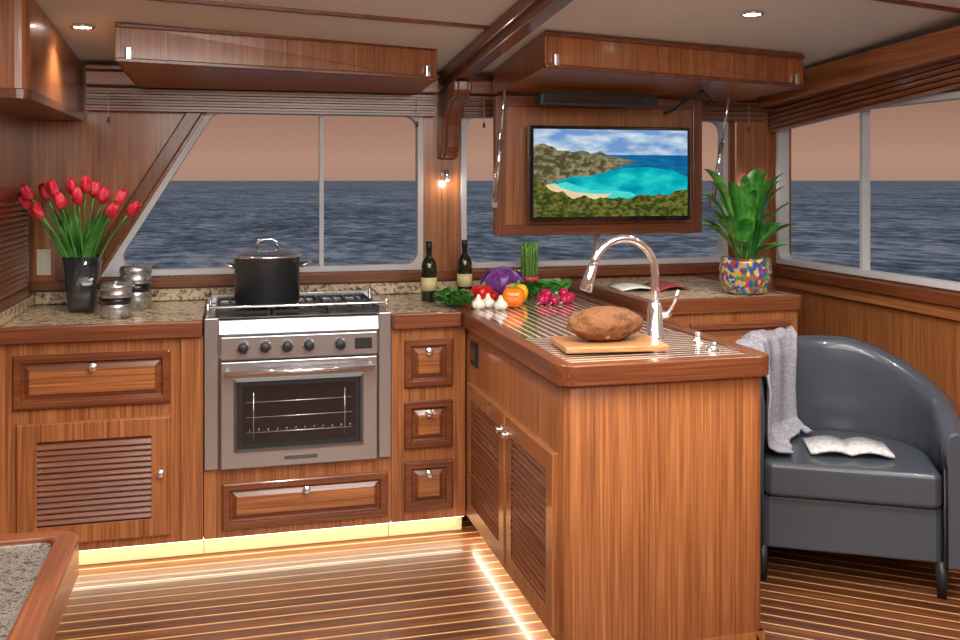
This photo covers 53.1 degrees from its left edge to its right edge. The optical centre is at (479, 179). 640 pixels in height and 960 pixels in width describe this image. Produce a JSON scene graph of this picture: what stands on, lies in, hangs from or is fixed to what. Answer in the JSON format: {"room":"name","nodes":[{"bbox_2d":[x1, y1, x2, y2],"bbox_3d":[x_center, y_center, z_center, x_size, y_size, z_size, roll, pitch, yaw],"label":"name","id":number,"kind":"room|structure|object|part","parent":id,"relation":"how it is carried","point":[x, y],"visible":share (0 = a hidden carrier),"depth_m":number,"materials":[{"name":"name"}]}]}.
{"room":"ship interior","nodes":[
{"label":"ship interior","id":0,"kind":"room"},
{"bbox_2d":[0,111,30,294],"bbox_3d":[-1.845,0.400,3.514,0.080,2.200,1.730,0,0,-15],"label":"wall","id":1,"kind":"structure","parent":0,"point":[15,131],"depth_m":3.98,"materials":[{"name":"brown wood"}]},
{"bbox_2d":[0,187,28,311],"bbox_3d":[-1.847,0.265,3.730,0.020,0.470,0.850,0,0,-15],"label":"air vent","id":2,"kind":"object","parent":1,"relation":"in","point":[14,219],"visible":0.91,"depth_m":3.85,"materials":[{"name":"brown wood"}]},
{"bbox_2d":[0,293,34,325],"bbox_3d":[-1.903,0.530,3.941,0.018,0.050,0.707,0,0,-15],"label":"backsplash","id":3,"kind":"structure","parent":1,"relation":"attached to","point":[9,313],"depth_m":3.91,"materials":[{"name":"beige stone"}]},
{"bbox_2d":[0,0,82,120],"bbox_3d":[-1.731,-0.442,3.687,0.224,0.354,1.191,0,0,-15],"label":"upper cabinet","id":4,"kind":"object","parent":1,"relation":"attached to","point":[41,75],"visible":1,"depth_m":3.31,"materials":[{"name":"brown wood"}]},
{"bbox_2d":[31,65,774,304],"bbox_3d":[-0.209,0.450,4.792,3.730,2.100,0.080,0,0,-15],"label":"wall","id":5,"kind":"structure","parent":0,"point":[119,153],"depth_m":4.39,"materials":[{"name":"brown wood"}]},
{"bbox_2d":[37,249,50,274],"bbox_3d":[-1.949,0.367,4.290,0.060,0.115,0.011,0,0,-15],"label":"electrical outlet","id":6,"kind":"object","parent":5,"relation":"attached to","point":[43,255],"visible":1,"depth_m":4.29,"materials":[{"name":"beige plastic"}]},
{"bbox_2d":[97,113,201,268],"bbox_3d":[-1.538,0.050,4.389,0.550,0.780,0.030,0,0,-15],"label":"trim","id":7,"kind":"structure","parent":5,"relation":"attached to","point":[188,121],"depth_m":4.38,"materials":[{"name":"brown wood"}]},
{"bbox_2d":[101,113,422,276],"bbox_3d":[-1.006,0.050,4.561,1.486,0.780,0.065,0,0,-15],"label":"window","id":8,"kind":"structure","parent":5,"relation":"in","point":[112,270],"depth_m":4.60,"materials":[{"name":"grey metal"}]},
{"bbox_2d":[86,88,435,126],"bbox_3d":[-0.988,-0.334,4.489,1.590,0.157,0.073,0,0,-15],"label":"blind","id":9,"kind":"object","parent":8,"relation":"attached to","point":[97,99],"visible":1,"depth_m":4.46,"materials":[{"name":"brown wood"}]},
{"bbox_2d":[84,64,439,94],"bbox_3d":[-0.983,-0.465,4.479,1.595,0.090,0.144,0,0,-15],"label":"trim","id":10,"kind":"structure","parent":5,"relation":"attached to","point":[96,75],"depth_m":4.26,"materials":[{"name":"brown wood"}]},
{"bbox_2d":[35,278,559,304],"bbox_3d":[-0.786,0.527,4.589,2.468,0.054,0.017,0,0,-15],"label":"backsplash","id":11,"kind":"structure","parent":5,"relation":"attached to","point":[59,297],"depth_m":4.48,"materials":[{"name":"beige stone"}]},
{"bbox_2d":[30,263,777,291],"bbox_3d":[-0.195,0.472,4.735,3.730,0.045,0.033,0,0,-15],"label":"trim","id":12,"kind":"structure","parent":5,"relation":"attached to","point":[218,281],"depth_m":4.65,"materials":[{"name":"brown wood"}]},
{"bbox_2d":[440,170,449,180],"bbox_3d":[-0.167,-0.023,4.728,0.044,0.057,0.063,0,0,-15],"label":"light","id":13,"kind":"object","parent":5,"relation":"attached to","point":[445,174],"visible":1,"depth_m":4.70,"materials":[{"name":"silver metal"}]},
{"bbox_2d":[438,80,471,159],"bbox_3d":[-0.121,-0.281,4.591,0.090,0.359,0.351,0,0,-15],"label":"corbel","id":14,"kind":"object","parent":5,"relation":"attached to","point":[452,99],"visible":1,"depth_m":4.64,"materials":[{"name":"brown wood"}]},
{"bbox_2d":[460,117,727,267],"bbox_3d":[0.609,0.050,4.982,1.468,0.780,0.065,0,0,-15],"label":"window","id":15,"kind":"structure","parent":5,"relation":"in","point":[722,248],"depth_m":4.96,"materials":[{"name":"grey metal"}]},
{"bbox_2d":[462,96,764,131],"bbox_3d":[0.715,-0.334,4.933,1.650,0.157,0.073,0,0,-15],"label":"blind","id":16,"kind":"object","parent":15,"relation":"attached to","point":[475,106],"visible":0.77,"depth_m":5.06,"materials":[{"name":"brown wood"}]},
{"bbox_2d":[468,80,757,101],"bbox_3d":[0.682,-0.453,4.920,1.600,0.065,0.118,0,0,-15],"label":"trim","id":17,"kind":"structure","parent":5,"relation":"attached to","point":[479,88],"depth_m":4.69,"materials":[{"name":"brown wood"}]},
{"bbox_2d":[731,113,767,256],"bbox_3d":[1.448,0.040,5.156,0.200,0.800,0.049,0,0,-15],"label":"trim","id":18,"kind":"structure","parent":5,"relation":"attached to","point":[749,150],"depth_m":5.13,"materials":[{"name":"brown wood"}]},
{"bbox_2d":[35,0,959,75],"bbox_3d":[-0.073,-0.636,1.609,5.270,0.248,6.350,0,0,-15],"label":"ceiling","id":19,"kind":"structure","parent":0,"point":[823,31],"depth_m":3.71,"materials":[{"name":"beige paint"}]},
{"bbox_2d":[69,24,94,29],"bbox_3d":[-1.503,-0.578,3.628,0.092,0.008,0.092,0,0,-15],"label":"recessed light","id":20,"kind":"object","parent":19,"relation":"in","point":[75,26],"visible":1,"depth_m":3.61,"materials":[{"name":"silver metal"}]},
{"bbox_2d":[115,22,437,93],"bbox_3d":[-0.824,-0.499,4.073,1.288,0.178,0.701,0,0,-15],"label":"locker","id":21,"kind":"object","parent":19,"relation":"attached to","point":[151,56],"visible":0.96,"depth_m":3.92,"materials":[{"name":"brown wood"}]},
{"bbox_2d":[150,0,488,29],"bbox_3d":[-0.819,-0.612,3.383,1.868,0.042,0.020,0,0,-24],"label":"trim","id":22,"kind":"structure","parent":19,"relation":"attached to","point":[197,2],"depth_m":3.49,"materials":[{"name":"brown wood"}]},
{"bbox_2d":[438,0,572,90],"bbox_3d":[0.621,-0.571,1.742,0.110,0.271,6.239,0,0,-15],"label":"ceiling beam","id":23,"kind":"structure","parent":19,"relation":"attached to","point":[525,16],"depth_m":3.70,"materials":[{"name":"brown wood"}]},
{"bbox_2d":[493,31,804,101],"bbox_3d":[0.798,-0.502,4.418,1.326,0.194,0.851,0,0,-15],"label":"locker","id":24,"kind":"object","parent":19,"relation":"attached to","point":[555,62],"visible":1,"depth_m":4.19,"materials":[{"name":"brown wood"}]},
{"bbox_2d":[535,92,657,107],"bbox_3d":[0.544,-0.371,4.459,0.580,0.053,0.083,0,0,-15],"label":"soundbar","id":25,"kind":"object","parent":24,"relation":"attached to","point":[541,98],"visible":1,"depth_m":4.42,"materials":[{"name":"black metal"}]},
{"bbox_2d":[493,96,701,235],"bbox_3d":[0.590,-0.068,4.711,1.084,0.669,0.040,0,0,-15],"label":"lid","id":26,"kind":"object","parent":24,"relation":"hanging from","point":[510,217],"visible":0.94,"depth_m":4.65,"materials":[{"name":"brown wood"}]},
{"bbox_2d":[491,90,505,207],"bbox_3d":[0.088,-0.138,4.425,0.022,0.537,0.191,0,0,-15],"label":"gas strut","id":27,"kind":"object","parent":26,"relation":"attached to","point":[494,202],"visible":1,"depth_m":4.43,"materials":[{"name":"silver metal"}]},
{"bbox_2d":[527,125,689,221],"bbox_3d":[0.628,-0.030,4.659,0.829,0.455,0.076,0,0,-15],"label":"television","id":28,"kind":"object","parent":26,"relation":"attached to","point":[575,173],"visible":1,"depth_m":4.62,"materials":[{"name":"black"}]},
{"bbox_2d":[664,89,713,114],"bbox_3d":[1.016,-0.372,4.607,0.185,0.100,0.318,0,0,-15],"label":"hinge","id":29,"kind":"object","parent":24,"relation":"attached to","point":[702,91],"visible":1,"depth_m":4.49,"materials":[{"name":"black metal"}]},
{"bbox_2d":[708,96,729,205],"bbox_3d":[1.177,-0.138,4.708,0.022,0.537,0.191,0,0,-15],"label":"gas strut","id":30,"kind":"object","parent":24,"relation":"attached to","point":[721,145],"visible":0.84,"depth_m":4.70,"materials":[{"name":"silver metal"}]},
{"bbox_2d":[740,11,764,16],"bbox_3d":[1.034,-0.629,3.648,0.092,0.008,0.092,0,0,-15],"label":"recessed light","id":31,"kind":"object","parent":19,"relation":"in","point":[750,13],"visible":1,"depth_m":3.63,"materials":[{"name":"silver metal"}]},
{"bbox_2d":[873,0,959,12],"bbox_3d":[1.185,-0.659,3.326,1.815,0.049,0.020,0,0,-27],"label":"trim","id":32,"kind":"structure","parent":19,"relation":"attached to","point":[900,2],"depth_m":3.56,"materials":[{"name":"brown wood"}]},
{"bbox_2d":[53,514,959,639],"bbox_3d":[-0.080,1.520,1.596,5.250,0.040,6.330,0,0,-15],"label":"floor","id":33,"kind":"structure","parent":0,"point":[440,585],"depth_m":3.44,"materials":[{"name":"brown wood"}]},
{"bbox_2d":[0,530,78,639],"bbox_3d":[-1.039,1.103,1.331,0.760,0.791,1.100,0,0,-15],"label":"countertop","id":34,"kind":"structure","parent":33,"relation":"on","point":[39,571],"depth_m":1.73,"materials":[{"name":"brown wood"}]},
{"bbox_2d":[0,329,203,564],"bbox_3d":[-1.541,1.058,4.013,0.756,0.882,0.751,0,0,-15],"label":"base cabinet","id":35,"kind":"object","parent":33,"relation":"on","point":[102,442],"visible":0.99,"depth_m":3.69,"materials":[{"name":"brown wood"}]},
{"bbox_2d":[0,300,206,344],"bbox_3d":[-1.544,0.583,4.017,0.753,0.064,0.742,0,0,-15],"label":"countertop","id":36,"kind":"structure","parent":35,"relation":"on","point":[52,323],"depth_m":3.73,"materials":[{"name":"stone"}]},
{"bbox_2d":[17,175,141,312],"bbox_3d":[-1.676,0.268,4.044,0.483,0.575,0.255,0,0,-15],"label":"tulip vase","id":37,"kind":"object","parent":36,"relation":"on","point":[81,261],"visible":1,"depth_m":4.01,"materials":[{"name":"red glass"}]},
{"bbox_2d":[100,280,132,319],"bbox_3d":[-1.471,0.481,3.885,0.125,0.150,0.125,0,0,-15],"label":"canister","id":38,"kind":"object","parent":36,"relation":"on","point":[116,296],"visible":1,"depth_m":3.83,"materials":[{"name":"silver metal"}]},
{"bbox_2d":[119,264,151,309],"bbox_3d":[-1.491,0.459,4.159,0.133,0.195,0.133,0,0,-15],"label":"canister","id":39,"kind":"object","parent":36,"relation":"on","point":[139,275],"visible":0.78,"depth_m":4.11,"materials":[{"name":"silver metal"}]},
{"bbox_2d":[204,457,390,553],"bbox_3d":[-0.813,1.323,4.205,0.745,0.352,0.749,0,0,-15],"label":"base cabinet","id":40,"kind":"object","parent":33,"relation":"on","point":[246,502],"depth_m":3.88,"materials":[{"name":"brown wood"}]},
{"bbox_2d":[86,516,463,550],"bbox_3d":[-0.941,1.425,3.853,1.800,0.007,0.012,0,0,-15],"label":"strip light","id":41,"kind":"object","parent":40,"relation":"attached to","point":[460,516],"visible":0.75,"depth_m":3.89,"materials":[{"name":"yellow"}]},
{"bbox_2d":[204,286,390,469],"bbox_3d":[-0.788,0.820,4.108,0.749,0.652,0.650,0,0,-15],"label":"stove","id":42,"kind":"object","parent":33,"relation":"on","point":[307,380],"visible":0.91,"depth_m":3.85,"materials":[{"name":"silver metal"}]},
{"bbox_2d":[222,238,311,304],"bbox_3d":[-0.916,0.388,4.133,0.339,0.278,0.289,0,0,21],"label":"stock pot","id":43,"kind":"object","parent":42,"relation":"on","point":[266,275],"visible":0.99,"depth_m":4.02,"materials":[{"name":"grey metal"}]},
{"bbox_2d":[388,326,464,535],"bbox_3d":[-0.298,1.058,4.338,0.315,0.882,0.747,0,0,-15],"label":"base cabinet","id":44,"kind":"object","parent":33,"relation":"on","point":[428,364],"visible":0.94,"depth_m":4.01,"materials":[{"name":"brown wood"}]},
{"bbox_2d":[372,293,461,328],"bbox_3d":[-0.309,0.583,4.338,0.288,0.064,0.742,0,0,-15],"label":"countertop","id":45,"kind":"structure","parent":44,"relation":"on","point":[408,311],"depth_m":4.01,"materials":[{"name":"stone"}]},
{"bbox_2d":[421,241,436,301],"bbox_3d":[-0.235,0.419,4.413,0.073,0.275,0.072,0,0,-15],"label":"wine bottle","id":46,"kind":"object","parent":45,"relation":"on","point":[428,267],"visible":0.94,"depth_m":4.38,"materials":[{"name":"green glass"}]},
{"bbox_2d":[465,328,764,639],"bbox_3d":[0.314,1.058,3.866,0.706,0.886,1.926,0,0,-15],"label":"base cabinet","id":47,"kind":"object","parent":33,"relation":"on","point":[628,511],"visible":0.92,"depth_m":2.96,"materials":[{"name":"brown wood"}]},
{"bbox_2d":[442,289,768,386],"bbox_3d":[0.335,0.581,3.858,0.711,0.064,1.959,0,0,-15],"label":"countertop","id":48,"kind":"structure","parent":47,"relation":"on","point":[523,333],"depth_m":3.07,"materials":[{"name":"brown wood"}]},
{"bbox_2d":[432,287,473,304],"bbox_3d":[-0.114,0.510,4.225,0.193,0.073,0.306,0,0,-15],"label":"parsley bunch","id":49,"kind":"object","parent":48,"relation":"on","point":[452,296],"visible":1,"depth_m":4.17,"materials":[{"name":"green plant"}]},
{"bbox_2d":[457,240,471,289],"bbox_3d":[-0.074,0.421,4.590,0.073,0.270,0.072,0,0,-15],"label":"wine bottle","id":50,"kind":"object","parent":48,"relation":"on","point":[464,263],"visible":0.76,"depth_m":4.56,"materials":[{"name":"green glass"}]},
{"bbox_2d":[471,281,492,299],"bbox_3d":[0.009,0.506,4.332,0.089,0.099,0.089,0,0,-44],"label":"bell pepper","id":51,"kind":"object","parent":48,"relation":"on","point":[482,289],"visible":0.65,"depth_m":4.30,"materials":[{"name":"red food"}]},
{"bbox_2d":[466,289,498,300],"bbox_3d":[-0.002,0.528,4.414,0.165,0.054,0.120,0,0,-15],"label":"tomatoes","id":52,"kind":"object","parent":48,"relation":"on","point":[495,297],"visible":0.18,"depth_m":4.38,"materials":[{"name":"red food"}]},
{"bbox_2d":[471,293,507,310],"bbox_3d":[0.038,0.523,4.121,0.121,0.063,0.152,0,0,-38],"label":"garlic bulbs","id":53,"kind":"object","parent":48,"relation":"on","point":[478,303],"visible":1,"depth_m":4.11,"materials":[{"name":"white food"}]},
{"bbox_2d":[480,266,524,294],"bbox_3d":[0.102,0.485,4.603,0.206,0.143,0.216,0,0,-15],"label":"cabbage","id":54,"kind":"object","parent":48,"relation":"on","point":[497,278],"visible":0.6,"depth_m":4.54,"materials":[{"name":"purple food"}]},
{"bbox_2d":[502,283,524,307],"bbox_3d":[0.146,0.502,4.182,0.097,0.107,0.097,0,0,5],"label":"bell pepper","id":55,"kind":"object","parent":48,"relation":"on","point":[514,295],"visible":0.92,"depth_m":4.14,"materials":[{"name":"orange food"}]},
{"bbox_2d":[505,279,527,301],"bbox_3d":[0.164,0.502,4.331,0.099,0.107,0.099,0,0,-15],"label":"bell pepper","id":56,"kind":"object","parent":48,"relation":"on","point":[520,285],"visible":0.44,"depth_m":4.30,"materials":[{"name":"yellow food"}]},
{"bbox_2d":[520,240,538,294],"bbox_3d":[0.241,0.423,4.651,0.092,0.264,0.092,0,0,-15],"label":"bundle","id":57,"kind":"object","parent":48,"relation":"on","point":[529,250],"visible":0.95,"depth_m":4.62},
{"bbox_2d":[513,278,574,304],"bbox_3d":[0.309,0.508,4.377,0.298,0.094,0.261,0,0,-15],"label":"radishes","id":58,"kind":"object","parent":48,"relation":"on","point":[544,289],"visible":0.98,"depth_m":4.41,"materials":[{"name":"red"}]},
{"bbox_2d":[550,334,668,353],"bbox_3d":[0.421,0.538,3.163,0.340,0.020,0.230,0,0,-9],"label":"cutting board","id":59,"kind":"object","parent":48,"relation":"on","point":[634,342],"visible":0.96,"depth_m":3.08,"materials":[{"name":"brown wood"}]},
{"bbox_2d":[566,306,643,341],"bbox_3d":[0.414,0.475,3.171,0.272,0.115,0.178,0,0,-15],"label":"bread loaf","id":60,"kind":"object","parent":59,"relation":"on","point":[599,323],"visible":1,"depth_m":3.11,"materials":[{"name":"brown food"}]},
{"bbox_2d":[579,235,679,338],"bbox_3d":[0.519,0.373,3.354,0.358,0.364,0.083,0,0,-15],"label":"kitchen faucet","id":61,"kind":"object","parent":48,"relation":"on","point":[655,313],"visible":0.97,"depth_m":3.36,"materials":[{"name":"silver metal"}]},
{"bbox_2d":[693,331,720,350],"bbox_3d":[0.752,0.535,3.200,0.048,0.040,0.183,0,0,-7],"label":"soap dispenser","id":62,"kind":"object","parent":48,"relation":"on","point":[712,346],"visible":1,"depth_m":3.13,"materials":[{"name":"silver metal"}]},
{"bbox_2d":[663,310,797,342],"bbox_3d":[0.912,1.030,4.495,0.719,0.939,0.980,0,0,-15],"label":"base cabinet","id":63,"kind":"object","parent":33,"relation":"on","point":[730,326],"visible":0.12,"depth_m":4.07,"materials":[{"name":"brown wood"}]},
{"bbox_2d":[568,275,801,314],"bbox_3d":[0.918,0.529,4.508,0.740,0.058,0.963,0,0,-15],"label":"countertop","id":64,"kind":"structure","parent":63,"relation":"on","point":[706,294],"depth_m":4.16,"materials":[{"name":"beige stone"}]},
{"bbox_2d":[606,281,690,290],"bbox_3d":[0.785,0.490,4.446,0.360,0.018,0.270,0,0,-15],"label":"magazine","id":65,"kind":"object","parent":64,"relation":"on","point":[622,286],"visible":0.87,"depth_m":4.41,"materials":[{"name":"white paper"}]},
{"bbox_2d":[698,168,795,294],"bbox_3d":[1.171,0.225,4.279,0.421,0.555,0.407,0,0,-15],"label":"potted plant","id":66,"kind":"object","parent":64,"relation":"on","point":[741,273],"visible":1,"depth_m":4.20,"materials":[{"name":"green plant"}]},
{"bbox_3d":[1.178,0.423,4.265,0.232,0.158,0.232,0,0,-15],"label":"pot","id":67,"kind":"part","parent":66,"relation":"part of","materials":[{"name":"ceramic"}]},
{"bbox_2d":[760,335,959,599],"bbox_3d":[1.431,1.079,3.787,0.802,0.839,0.657,0,0,15],"label":"barrel armchair","id":68,"kind":"object","parent":33,"relation":"on","point":[906,506],"visible":0.84,"depth_m":3.56,"materials":[{"name":"grey leather"}]},
{"bbox_2d":[735,325,812,453],"bbox_3d":[1.173,0.846,3.858,0.265,0.468,0.575,0,0,30],"label":"towel","id":69,"kind":"object","parent":68,"relation":"on","point":[783,424],"visible":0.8,"depth_m":3.91,"materials":[{"name":"grey fabric"}]},
{"bbox_2d":[803,435,894,458],"bbox_3d":[1.414,1.024,3.696,0.300,0.024,0.200,0,0,10],"label":"open book","id":70,"kind":"object","parent":68,"relation":"on","point":[853,446],"visible":1,"depth_m":3.67,"materials":[{"name":"white paper"}]},
{"bbox_2d":[763,430,942,508],"bbox_3d":[1.420,1.109,3.746,0.614,0.127,0.562,0,0,15],"label":"seat cushion","id":71,"kind":"object","parent":68,"relation":"on","point":[913,479],"depth_m":3.51,"materials":[{"name":"grey leather"}]},
{"bbox_2d":[775,24,959,417],"bbox_3d":[2.422,0.370,2.248,0.080,2.260,6.330,0,0,-15],"label":"wall","id":72,"kind":"structure","parent":0,"point":[929,344],"depth_m":4.30,"materials":[{"name":"brown wood"}]},
{"bbox_2d":[758,25,959,107],"bbox_3d":[1.974,-0.543,3.500,0.145,0.314,3.380,0,0,-15],"label":"trim","id":73,"kind":"structure","parent":72,"relation":"attached to","point":[942,46],"depth_m":4.21,"materials":[{"name":"brown wood"}]},
{"bbox_2d":[773,265,959,320],"bbox_3d":[2.053,0.515,3.433,0.044,0.110,3.610,0,0,-15],"label":"trim","id":74,"kind":"structure","parent":72,"relation":"attached to","point":[943,304],"depth_m":4.37,"materials":[{"name":"brown wood"}]},
{"bbox_2d":[776,91,959,290],"bbox_3d":[1.948,0.045,3.979,0.065,0.810,2.520,0,0,-15],"label":"window","id":75,"kind":"structure","parent":72,"relation":"in","point":[783,256],"depth_m":4.50,"materials":[{"name":"grey metal"}]},
{"bbox_2d":[769,59,959,131],"bbox_3d":[1.950,-0.443,3.701,0.060,0.369,2.980,0,0,-15],"label":"blind","id":76,"kind":"object","parent":75,"relation":"attached to","point":[943,77],"visible":1,"depth_m":4.34,"materials":[{"name":"brown wood"}]},
{"label":"outside","id":77,"kind":"structure","parent":0,"visible":0},
{"bbox_2d":[125,181,959,281],"bbox_3d":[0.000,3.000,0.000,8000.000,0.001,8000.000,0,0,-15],"label":"sea","id":78,"kind":"structure","parent":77,"point":[915,225],"depth_m":63.30,"materials":[{"name":"liquid"}]}
]}

